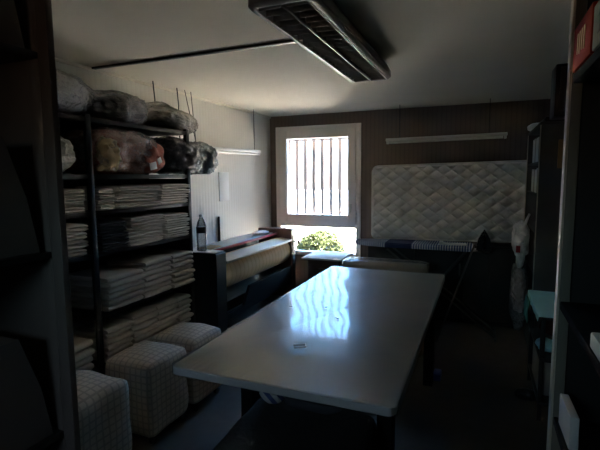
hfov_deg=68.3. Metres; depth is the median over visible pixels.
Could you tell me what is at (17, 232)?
holder
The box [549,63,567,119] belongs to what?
wall speaker
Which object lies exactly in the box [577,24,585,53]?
print
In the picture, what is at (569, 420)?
carton
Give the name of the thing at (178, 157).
duvet
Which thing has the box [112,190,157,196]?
sheet
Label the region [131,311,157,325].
sheet
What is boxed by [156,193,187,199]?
sheet
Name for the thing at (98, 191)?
sheet
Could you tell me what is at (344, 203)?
wall
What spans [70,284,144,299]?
sheet
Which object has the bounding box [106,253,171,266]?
sheet
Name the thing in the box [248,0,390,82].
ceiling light
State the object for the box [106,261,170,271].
sheet
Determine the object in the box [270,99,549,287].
wall
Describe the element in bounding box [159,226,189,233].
sheet
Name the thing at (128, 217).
sheet
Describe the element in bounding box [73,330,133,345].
sheet
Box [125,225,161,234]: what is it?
sheet
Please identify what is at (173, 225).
sheet
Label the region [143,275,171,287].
sheet
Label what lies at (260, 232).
folded cloth
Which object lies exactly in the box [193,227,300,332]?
machine
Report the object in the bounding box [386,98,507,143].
strip light
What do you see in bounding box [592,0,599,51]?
box
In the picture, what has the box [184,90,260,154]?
strip light
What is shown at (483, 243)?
shovel
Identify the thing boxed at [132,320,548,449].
floor
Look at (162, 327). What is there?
sheet
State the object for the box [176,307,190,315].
sheet
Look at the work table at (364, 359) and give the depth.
2.15 m
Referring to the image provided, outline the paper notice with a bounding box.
[218,172,228,200]
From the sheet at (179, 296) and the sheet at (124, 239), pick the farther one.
the sheet at (179, 296)
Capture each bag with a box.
[511,214,529,267]
[527,122,539,130]
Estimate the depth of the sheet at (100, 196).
2.80 m
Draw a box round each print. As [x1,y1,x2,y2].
[149,162,156,169]
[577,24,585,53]
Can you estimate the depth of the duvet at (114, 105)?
2.93 m
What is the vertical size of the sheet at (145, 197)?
0.039 m
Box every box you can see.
[572,1,597,72]
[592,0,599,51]
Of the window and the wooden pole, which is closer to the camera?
the wooden pole
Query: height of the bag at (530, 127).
0.072 m
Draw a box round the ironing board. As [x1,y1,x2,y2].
[355,239,496,341]
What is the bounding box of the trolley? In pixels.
[527,306,553,420]
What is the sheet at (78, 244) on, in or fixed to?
on the sheet at (77, 252)
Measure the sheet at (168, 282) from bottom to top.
0.038 m
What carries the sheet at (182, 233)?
on the shelving rack
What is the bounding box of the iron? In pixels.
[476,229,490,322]
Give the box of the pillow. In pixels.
[194,141,218,173]
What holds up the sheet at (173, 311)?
on the sheet at (175, 316)
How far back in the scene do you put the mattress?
5.03 m
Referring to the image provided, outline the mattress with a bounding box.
[371,160,526,242]
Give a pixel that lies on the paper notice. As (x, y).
(223, 176)
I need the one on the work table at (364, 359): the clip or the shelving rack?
the clip
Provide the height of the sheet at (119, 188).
0.036 m
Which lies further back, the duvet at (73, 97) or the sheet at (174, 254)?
the sheet at (174, 254)
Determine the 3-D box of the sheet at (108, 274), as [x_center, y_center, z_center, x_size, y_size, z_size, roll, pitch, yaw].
[-1.318,0.332,3.008,0.362,0.037,0.332,2,7,22]
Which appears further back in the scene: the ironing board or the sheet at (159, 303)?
the ironing board
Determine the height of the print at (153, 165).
0.062 m
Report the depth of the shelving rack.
3.00 m
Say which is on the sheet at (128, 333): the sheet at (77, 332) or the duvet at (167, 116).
the sheet at (77, 332)
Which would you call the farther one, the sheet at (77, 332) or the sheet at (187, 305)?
the sheet at (187, 305)
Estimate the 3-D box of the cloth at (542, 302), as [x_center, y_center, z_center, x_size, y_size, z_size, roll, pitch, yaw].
[1.872,0.663,3.151,0.443,0.205,0.725,2,7,22]
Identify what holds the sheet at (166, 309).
on the sheet at (173, 311)
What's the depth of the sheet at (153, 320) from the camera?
3.17 m
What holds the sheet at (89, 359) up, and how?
on the sheet at (89, 366)
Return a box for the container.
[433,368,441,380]
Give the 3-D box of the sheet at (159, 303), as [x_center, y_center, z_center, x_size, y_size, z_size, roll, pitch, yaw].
[-1.176,0.606,3.460,0.364,0.043,0.239,2,7,22]
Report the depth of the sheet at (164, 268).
3.24 m
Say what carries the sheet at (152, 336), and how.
on the shelving rack
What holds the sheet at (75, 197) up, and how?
on the sheet at (68, 204)
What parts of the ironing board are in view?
leg, leg, leg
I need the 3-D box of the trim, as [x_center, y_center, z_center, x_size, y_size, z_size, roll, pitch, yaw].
[-1.660,-1.096,2.879,0.018,0.022,6.670,2,7,22]
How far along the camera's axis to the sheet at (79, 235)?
2.61 m
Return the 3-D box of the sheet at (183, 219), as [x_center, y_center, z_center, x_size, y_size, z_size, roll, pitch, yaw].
[-1.134,-0.041,3.555,0.404,0.035,0.291,2,7,22]
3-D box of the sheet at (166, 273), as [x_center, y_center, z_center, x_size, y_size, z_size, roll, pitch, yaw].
[-1.197,0.373,3.324,0.363,0.037,0.297,2,7,22]
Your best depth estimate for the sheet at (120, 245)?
2.87 m
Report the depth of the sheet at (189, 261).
3.49 m
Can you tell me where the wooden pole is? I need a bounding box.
[436,245,474,341]
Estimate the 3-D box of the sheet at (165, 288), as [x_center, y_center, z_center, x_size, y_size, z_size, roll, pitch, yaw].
[-1.207,0.488,3.337,0.364,0.039,0.301,2,7,22]
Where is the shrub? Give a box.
[295,229,345,251]
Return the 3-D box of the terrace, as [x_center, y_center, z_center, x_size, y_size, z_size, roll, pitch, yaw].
[6.814,-0.559,22.003,48.000,0.200,34.250,2,7,22]
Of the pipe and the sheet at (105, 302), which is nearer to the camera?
the sheet at (105, 302)
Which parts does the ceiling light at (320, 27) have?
louvre blade, louvre blade, louvre blade, louvre blade, louvre blade, louvre blade, louvre blade, edge rail, louvre blade, louvre blade, louvre blade, louvre blade, louvre blade, louvre blade, louvre blade, louvre blade, louvre blade, rail, louvre blade, louvre blade, louvre blade, louvre blade, louvre blade, louvre blade, louvre blade, louvre blade, louvre blade, louvre blade, louvre blade, louvre blade, edge rail, louvre blade, louvre blade, louvre blade, louvre blade, louvre blade, louvre blade, louvre blade, louvre blade, louvre blade, louvre blade, louvre blade, louvre blade, louvre blade, louvre blade, louvre blade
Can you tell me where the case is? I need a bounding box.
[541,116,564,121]
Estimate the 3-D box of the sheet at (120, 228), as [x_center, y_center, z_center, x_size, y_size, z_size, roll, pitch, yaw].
[-1.398,0.027,2.964,0.400,0.036,0.231,2,7,22]
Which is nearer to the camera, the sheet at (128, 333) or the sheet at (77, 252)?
the sheet at (77, 252)
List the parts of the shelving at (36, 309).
shelf, shelf, panel, shelf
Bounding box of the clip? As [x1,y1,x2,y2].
[293,343,305,348]
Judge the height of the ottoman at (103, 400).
0.554 m
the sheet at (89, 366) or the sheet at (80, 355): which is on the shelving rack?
the sheet at (89, 366)
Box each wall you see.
[55,61,270,247]
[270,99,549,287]
[291,190,347,214]
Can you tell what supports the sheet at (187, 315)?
on the sheet
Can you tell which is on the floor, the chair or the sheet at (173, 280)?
the chair
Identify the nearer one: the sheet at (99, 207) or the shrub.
the sheet at (99, 207)
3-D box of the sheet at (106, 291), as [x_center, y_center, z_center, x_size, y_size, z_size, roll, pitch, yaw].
[-1.316,0.407,3.018,0.364,0.035,0.328,2,7,22]
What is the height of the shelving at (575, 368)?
2.400 m
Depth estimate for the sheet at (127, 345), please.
2.93 m
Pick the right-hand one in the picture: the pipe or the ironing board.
the ironing board
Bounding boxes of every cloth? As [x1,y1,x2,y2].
[252,230,268,234]
[524,290,554,322]
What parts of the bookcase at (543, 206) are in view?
shelf, shelf, panel, shelf, shelf, shelf, panel, panel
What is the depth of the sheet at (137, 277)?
2.90 m
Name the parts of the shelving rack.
shelf, shelf, shelf, shelf, shelf, shelf, shelf, shelf, shelf, shelf, shelf, shelf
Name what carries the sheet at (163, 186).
on the sheet at (165, 191)
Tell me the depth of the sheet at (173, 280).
3.51 m
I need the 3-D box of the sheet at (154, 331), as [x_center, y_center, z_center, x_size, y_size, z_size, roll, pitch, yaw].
[-1.261,0.795,3.265,0.364,0.041,0.254,2,7,22]
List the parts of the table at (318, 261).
drawer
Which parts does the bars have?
rail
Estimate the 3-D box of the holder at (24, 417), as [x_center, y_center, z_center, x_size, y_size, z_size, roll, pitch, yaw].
[-1.095,0.536,1.193,0.350,0.349,0.655,2,7,22]
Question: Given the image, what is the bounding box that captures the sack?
[509,263,527,330]
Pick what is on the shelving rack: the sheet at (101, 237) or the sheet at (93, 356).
the sheet at (93, 356)
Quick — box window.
[276,123,360,257]
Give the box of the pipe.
[218,216,220,240]
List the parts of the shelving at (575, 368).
shelf, shelf, panel, shelf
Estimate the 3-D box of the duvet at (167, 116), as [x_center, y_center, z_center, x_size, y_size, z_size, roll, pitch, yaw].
[-1.108,-0.881,3.614,0.445,0.271,0.616,2,7,22]
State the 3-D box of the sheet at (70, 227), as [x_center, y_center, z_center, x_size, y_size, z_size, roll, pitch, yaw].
[-1.524,0.024,2.600,0.404,0.049,0.320,2,7,22]
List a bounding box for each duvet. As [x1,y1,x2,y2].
[56,69,92,114]
[79,90,147,123]
[140,101,197,135]
[151,136,203,174]
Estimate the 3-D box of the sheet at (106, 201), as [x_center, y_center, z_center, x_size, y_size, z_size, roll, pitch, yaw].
[-1.414,-0.151,2.884,0.406,0.035,0.132,2,7,22]
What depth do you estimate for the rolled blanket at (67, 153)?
2.55 m
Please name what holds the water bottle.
on the machine
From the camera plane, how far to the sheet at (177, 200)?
3.42 m
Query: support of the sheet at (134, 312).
on the sheet at (153, 314)
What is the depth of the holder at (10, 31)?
1.27 m
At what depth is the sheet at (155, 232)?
3.15 m
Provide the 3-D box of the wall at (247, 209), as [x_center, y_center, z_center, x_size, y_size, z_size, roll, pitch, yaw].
[-1.759,0.102,3.099,0.250,2.450,7.150,2,7,22]
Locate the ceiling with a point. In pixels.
(436, 52)
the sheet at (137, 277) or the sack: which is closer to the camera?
the sheet at (137, 277)
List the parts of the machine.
panel, panel, panel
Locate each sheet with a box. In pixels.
[64,188,112,194]
[64,189,84,194]
[64,194,84,200]
[65,201,83,207]
[65,207,84,213]
[66,219,125,228]
[66,223,87,233]
[67,232,86,241]
[67,240,88,250]
[68,248,86,258]
[69,266,142,282]
[70,274,145,287]
[70,280,144,294]
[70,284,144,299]
[71,289,144,305]
[71,295,142,311]
[73,317,133,333]
[73,326,131,338]
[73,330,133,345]
[73,336,92,352]
[75,185,160,191]
[75,347,94,362]
[75,356,92,368]
[76,362,93,370]
[79,194,114,199]
[79,199,113,205]
[79,205,114,210]
[82,242,128,251]
[83,226,126,233]
[83,231,128,240]
[87,213,162,222]
[87,237,128,245]
[89,336,132,351]
[91,347,129,362]
[92,341,132,357]
[105,305,156,319]
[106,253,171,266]
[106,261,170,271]
[111,200,160,208]
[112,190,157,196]
[112,195,157,202]
[123,184,188,189]
[124,219,164,227]
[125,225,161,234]
[127,230,162,239]
[127,235,162,245]
[129,317,157,331]
[130,333,157,346]
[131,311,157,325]
[131,323,159,337]
[131,328,159,342]
[136,211,187,219]
[137,297,177,310]
[138,248,192,258]
[141,266,170,276]
[141,270,172,281]
[142,285,171,297]
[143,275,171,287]
[143,280,171,292]
[154,309,177,320]
[155,189,189,194]
[155,198,187,204]
[155,314,178,325]
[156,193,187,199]
[156,303,177,314]
[158,292,190,302]
[158,319,177,330]
[159,222,188,228]
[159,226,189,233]
[159,231,188,238]
[163,217,189,223]
[167,259,193,268]
[169,255,192,263]
[169,264,192,272]
[169,268,194,277]
[169,278,194,287]
[170,273,193,282]
[175,304,190,311]
[176,298,191,307]
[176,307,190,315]
[176,312,193,321]
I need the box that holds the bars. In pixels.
[289,137,347,214]
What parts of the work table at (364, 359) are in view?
leg, leg, leg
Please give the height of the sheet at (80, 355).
0.052 m
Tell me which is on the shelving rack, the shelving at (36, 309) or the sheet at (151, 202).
the sheet at (151, 202)
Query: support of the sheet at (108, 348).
on the sheet at (127, 345)
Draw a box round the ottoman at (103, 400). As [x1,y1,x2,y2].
[76,370,131,449]
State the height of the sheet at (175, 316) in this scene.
0.041 m
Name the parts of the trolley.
leg, leg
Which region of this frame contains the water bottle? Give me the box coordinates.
[196,215,206,251]
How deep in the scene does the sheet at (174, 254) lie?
3.53 m
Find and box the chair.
[213,397,377,449]
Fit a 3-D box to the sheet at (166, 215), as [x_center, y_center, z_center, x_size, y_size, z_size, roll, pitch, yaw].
[-1.149,-0.077,3.549,0.404,0.039,0.290,2,7,22]
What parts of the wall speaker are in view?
plate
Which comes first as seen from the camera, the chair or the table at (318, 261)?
the chair
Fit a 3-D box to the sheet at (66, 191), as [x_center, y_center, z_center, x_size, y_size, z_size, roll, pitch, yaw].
[-1.554,-0.190,2.564,0.402,0.034,0.381,2,7,22]
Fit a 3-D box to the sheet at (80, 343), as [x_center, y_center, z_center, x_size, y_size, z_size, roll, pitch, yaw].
[-1.532,0.744,2.666,0.383,0.051,0.356,2,7,22]
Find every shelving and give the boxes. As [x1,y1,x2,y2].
[0,0,80,449]
[546,0,599,449]
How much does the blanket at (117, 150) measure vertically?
0.322 m
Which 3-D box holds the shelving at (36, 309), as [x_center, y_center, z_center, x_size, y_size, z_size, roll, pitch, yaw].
[-1.149,0.330,1.108,0.530,2.420,0.903,2,7,22]
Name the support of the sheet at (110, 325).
on the sheet at (77, 332)
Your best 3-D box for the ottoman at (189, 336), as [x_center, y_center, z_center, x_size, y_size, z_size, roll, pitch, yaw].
[-0.832,1.029,3.301,0.394,0.547,0.383,2,7,22]
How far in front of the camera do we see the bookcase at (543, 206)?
3.70 m
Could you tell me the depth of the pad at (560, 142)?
3.58 m
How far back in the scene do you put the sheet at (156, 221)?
3.13 m
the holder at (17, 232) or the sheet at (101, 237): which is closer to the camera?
the holder at (17, 232)
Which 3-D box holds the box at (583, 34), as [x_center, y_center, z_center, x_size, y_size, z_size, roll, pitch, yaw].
[0.734,-0.443,1.045,0.119,0.110,0.210,2,7,22]
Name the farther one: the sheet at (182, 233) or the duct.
the sheet at (182, 233)
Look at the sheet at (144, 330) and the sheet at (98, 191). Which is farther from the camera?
the sheet at (144, 330)
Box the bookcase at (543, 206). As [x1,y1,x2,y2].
[519,121,564,353]
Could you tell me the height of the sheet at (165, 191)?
0.038 m
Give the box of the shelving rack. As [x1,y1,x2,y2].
[59,113,195,374]
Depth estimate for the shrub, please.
9.01 m
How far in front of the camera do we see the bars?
5.94 m
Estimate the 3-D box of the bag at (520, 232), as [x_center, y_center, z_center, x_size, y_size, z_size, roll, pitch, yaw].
[2.001,0.141,4.008,0.152,0.475,0.393,2,7,22]
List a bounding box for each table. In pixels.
[172,266,444,449]
[301,250,352,279]
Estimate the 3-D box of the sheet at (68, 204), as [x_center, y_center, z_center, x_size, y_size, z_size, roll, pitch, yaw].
[-1.554,-0.117,2.564,0.400,0.037,0.381,2,7,22]
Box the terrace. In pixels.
[286,226,355,252]
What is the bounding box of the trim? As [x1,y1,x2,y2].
[55,58,270,118]
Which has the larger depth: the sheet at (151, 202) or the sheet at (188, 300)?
the sheet at (188, 300)
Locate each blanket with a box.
[60,126,164,173]
[60,136,75,171]
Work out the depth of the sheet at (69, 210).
2.59 m
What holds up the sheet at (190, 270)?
on the sheet at (173, 280)
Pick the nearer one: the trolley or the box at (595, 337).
the box at (595, 337)
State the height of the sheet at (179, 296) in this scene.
0.040 m
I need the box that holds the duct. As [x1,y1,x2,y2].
[91,40,295,69]
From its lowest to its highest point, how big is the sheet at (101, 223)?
0.039 m
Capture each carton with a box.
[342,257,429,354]
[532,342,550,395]
[559,394,579,449]
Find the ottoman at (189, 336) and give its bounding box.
[152,322,220,410]
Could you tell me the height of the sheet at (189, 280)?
0.038 m
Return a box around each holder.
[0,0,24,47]
[0,136,39,258]
[0,336,52,449]
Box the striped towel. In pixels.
[259,392,284,403]
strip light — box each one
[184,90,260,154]
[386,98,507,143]
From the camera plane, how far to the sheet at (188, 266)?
3.51 m
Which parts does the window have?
sash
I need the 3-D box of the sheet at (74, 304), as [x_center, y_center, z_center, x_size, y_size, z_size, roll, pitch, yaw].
[-1.330,0.522,3.042,0.364,0.039,0.333,2,7,22]
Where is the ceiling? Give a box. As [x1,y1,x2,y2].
[51,0,570,116]
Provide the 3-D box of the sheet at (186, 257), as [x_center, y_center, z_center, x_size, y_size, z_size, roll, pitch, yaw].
[-1.097,0.267,3.595,0.362,0.038,0.264,2,7,22]

